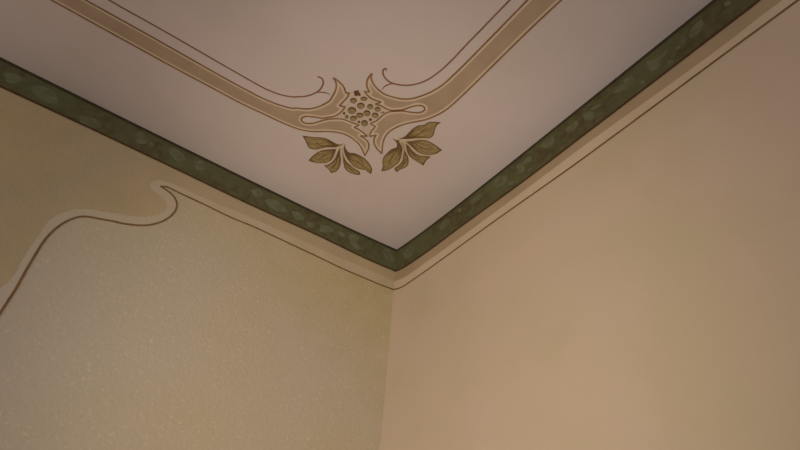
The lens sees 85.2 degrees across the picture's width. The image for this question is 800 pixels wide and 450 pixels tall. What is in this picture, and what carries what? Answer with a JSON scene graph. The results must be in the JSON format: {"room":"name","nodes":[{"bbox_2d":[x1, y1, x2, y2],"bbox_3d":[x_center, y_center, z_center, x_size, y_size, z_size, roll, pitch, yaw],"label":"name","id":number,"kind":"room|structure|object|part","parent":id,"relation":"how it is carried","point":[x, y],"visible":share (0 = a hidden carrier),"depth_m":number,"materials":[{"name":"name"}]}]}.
{"room":"historic interior","nodes":[
{"label":"historic interior","id":0,"kind":"room"},
{"bbox_2d":[0,187,393,449],"bbox_3d":[-1.855,0.391,0.395,4.550,3.000,0.167,28,-46,-24],"label":"wall","id":1,"kind":"structure","parent":0,"point":[198,328],"depth_m":1.41,"materials":[{"name":"yellow paint"}]},
{"bbox_2d":[0,87,394,314],"bbox_3d":[-1.817,-0.438,1.001,4.355,0.754,0.018,28,-46,-24],"label":"painted frieze","id":2,"kind":"object","parent":1,"relation":"attached to","point":[56,170],"visible":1,"depth_m":1.48,"materials":[{"name":"beige paint"}]},
{"bbox_2d":[0,57,396,271],"bbox_3d":[-1.799,-0.748,1.267,4.376,0.137,0.020,28,-46,-24],"label":"trim","id":3,"kind":"structure","parent":1,"relation":"attached to","point":[15,79],"depth_m":1.74,"materials":[{"name":"green paint"}]},
{"bbox_2d":[0,0,711,248],"bbox_3d":[-0.549,-1.942,0.060,4.700,0.200,4.500,28,-46,-24],"label":"ceiling","id":4,"kind":"structure","parent":0,"point":[579,47],"depth_m":1.48,"materials":[{"name":"paint"}]},
{"bbox_2d":[51,0,369,155],"bbox_3d":[-0.929,-0.670,1.376,1.896,0.001,0.275,21,-44,-17],"label":"band","id":5,"kind":"object","parent":4,"relation":"attached to","point":[289,116],"visible":1,"depth_m":1.54,"materials":[{"name":"beige paint"}]},
{"bbox_2d":[109,0,329,97],"bbox_3d":[-1.006,-0.761,1.280,1.714,0.001,0.150,23,-45,-19],"label":"tendrils","id":6,"kind":"object","parent":4,"relation":"attached to","point":[109,0],"visible":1,"depth_m":1.48,"materials":[{"name":"brown paint"}]},
{"bbox_2d":[303,136,371,174],"bbox_3d":[-0.249,-0.274,1.757,0.274,0.002,0.181,5,-42,-1],"label":"leaf spray","id":7,"kind":"object","parent":4,"relation":"attached to","point":[324,156],"visible":1,"depth_m":1.76,"materials":[{"name":"paint"}]},
{"bbox_3d":[-0.322,-0.323,1.708,0.084,0.001,0.055,-3,-42,9],"label":"blade","id":8,"kind":"part","parent":7,"relation":"part of","materials":[{"name":"brown paint"}]},
{"bbox_3d":[-0.326,-0.322,1.710,0.109,0.001,0.079,28,-46,-24],"label":"blade","id":9,"kind":"part","parent":7,"relation":"part of","materials":[{"name":"brown paint"}]},
{"bbox_3d":[-0.313,-0.277,1.760,0.066,0.001,0.102,28,-46,-24],"label":"blade","id":10,"kind":"part","parent":7,"relation":"part of","materials":[{"name":"brown paint"}]},
{"bbox_3d":[-0.314,-0.275,1.762,0.061,0.001,0.086,28,-46,-24],"label":"blade","id":11,"kind":"part","parent":7,"relation":"part of","materials":[{"name":"brown paint"}]},
{"bbox_3d":[-0.265,-0.246,1.789,0.074,0.001,0.039,-28,-51,32],"label":"blade","id":12,"kind":"part","parent":7,"relation":"part of","materials":[{"name":"brown paint"}]},
{"bbox_3d":[-0.208,-0.232,1.800,0.026,0.001,0.075,-31,-53,34],"label":"blade","id":13,"kind":"part","parent":7,"relation":"part of","materials":[{"name":"brown paint"}]},
{"bbox_3d":[-0.163,-0.253,1.773,0.122,0.001,0.060,28,-46,-24],"label":"blade","id":14,"kind":"part","parent":7,"relation":"part of","materials":[{"name":"brown paint"}]},
{"bbox_3d":[-0.160,-0.250,1.775,0.103,0.001,0.053,28,-46,-24],"label":"blade","id":15,"kind":"part","parent":7,"relation":"part of","materials":[{"name":"brown paint"}]},
{"bbox_2d":[332,90,388,135],"bbox_3d":[-0.148,-0.408,1.598,0.169,0.001,0.179,28,-46,-24],"label":"cluster","id":16,"kind":"object","parent":4,"relation":"attached to","point":[360,109],"visible":1,"depth_m":1.59,"materials":[{"name":"beige paint"}]},
{"bbox_2d":[381,122,441,171],"bbox_3d":[0.048,-0.294,1.706,0.184,0.002,0.336,28,-46,-24],"label":"leaf spray","id":17,"kind":"object","parent":4,"relation":"attached to","point":[392,158],"visible":1,"depth_m":1.70,"materials":[{"name":"paint"}]},
{"bbox_3d":[-0.037,-0.259,1.753,0.053,0.001,0.109,28,-46,-24],"label":"blade","id":18,"kind":"part","parent":17,"relation":"part of","materials":[{"name":"brown paint"}]},
{"bbox_3d":[-0.036,-0.263,1.750,0.058,0.001,0.135,28,-46,-24],"label":"blade","id":19,"kind":"part","parent":17,"relation":"part of","materials":[{"name":"brown paint"}]},
{"bbox_3d":[-0.002,-0.279,1.729,0.032,0.002,0.144,8,-42,-4],"label":"stem","id":20,"kind":"part","parent":17,"relation":"part of","materials":[{"name":"beige paint"}]},
{"bbox_3d":[0.009,-0.252,1.758,0.047,0.001,0.099,28,-46,-24],"label":"blade","id":21,"kind":"part","parent":17,"relation":"part of","materials":[{"name":"brown paint"}]},
{"bbox_3d":[0.015,-0.248,1.762,0.027,0.001,0.084,20,-44,-17],"label":"blade","id":22,"kind":"part","parent":17,"relation":"part of","materials":[{"name":"brown paint"}]},
{"bbox_3d":[0.046,-0.327,1.669,0.140,0.002,0.013,1,-42,4],"label":"stem","id":23,"kind":"part","parent":17,"relation":"part of","materials":[{"name":"beige paint"}]},
{"bbox_3d":[0.056,-0.296,1.703,0.144,0.002,0.025,23,-45,-20],"label":"stem","id":24,"kind":"part","parent":17,"relation":"part of","materials":[{"name":"beige paint"}]},
{"bbox_3d":[0.065,-0.270,1.732,0.077,0.001,0.033,19,-44,-16],"label":"blade","id":25,"kind":"part","parent":17,"relation":"part of","materials":[{"name":"brown paint"}]},
{"bbox_3d":[0.066,-0.277,1.724,0.098,0.001,0.046,28,-46,-24],"label":"blade","id":26,"kind":"part","parent":17,"relation":"part of","materials":[{"name":"brown paint"}]},
{"bbox_3d":[0.092,-0.355,1.634,0.074,0.001,0.115,28,-46,-24],"label":"blade","id":27,"kind":"part","parent":17,"relation":"part of","materials":[{"name":"brown paint"}]},
{"bbox_3d":[0.090,-0.358,1.631,0.073,0.001,0.072,10,-42,-6],"label":"blade","id":28,"kind":"part","parent":17,"relation":"part of","materials":[{"name":"brown paint"}]},
{"bbox_3d":[0.097,-0.301,1.694,0.110,0.001,0.065,28,-46,-24],"label":"blade","id":29,"kind":"part","parent":17,"relation":"part of","materials":[{"name":"brown paint"}]},
{"bbox_3d":[0.099,-0.300,1.695,0.093,0.001,0.061,28,-46,-24],"label":"blade","id":30,"kind":"part","parent":17,"relation":"part of","materials":[{"name":"brown paint"}]},
{"bbox_2d":[382,0,510,88],"bbox_3d":[0.473,-0.787,1.113,0.139,0.001,1.484,35,-50,-30],"label":"tendrils","id":31,"kind":"object","parent":4,"relation":"attached to","point":[508,1],"visible":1,"depth_m":1.42,"materials":[{"name":"brown paint"}]},
{"bbox_2d":[364,0,561,153],"bbox_3d":[0.424,-0.681,1.237,1.593,0.001,0.278,-29,-52,32],"label":"band","id":32,"kind":"object","parent":4,"relation":"attached to","point":[437,101],"visible":1,"depth_m":1.48,"materials":[{"name":"beige paint"}]},
{"bbox_2d":[380,0,799,449],"bbox_3d":[1.137,0.256,-0.038,0.175,3.000,4.350,28,-46,-24],"label":"wall","id":33,"kind":"structure","parent":0,"point":[646,296],"depth_m":1.07,"materials":[{"name":"paint"}]},
{"bbox_2d":[395,0,759,271],"bbox_3d":[1.220,-0.879,0.828,0.022,0.148,4.184,28,-47,-24],"label":"trim","id":34,"kind":"structure","parent":33,"relation":"attached to","point":[716,15],"depth_m":1.46,"materials":[{"name":"green paint"}]},
{"bbox_2d":[394,0,798,289],"bbox_3d":[0.499,-0.180,1.528,0.016,0.154,1.745,28,-47,-24],"label":"painted frieze","id":35,"kind":"object","parent":33,"relation":"attached to","point":[763,12],"visible":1,"depth_m":1.35,"materials":[{"name":"beige paint"}]}
]}

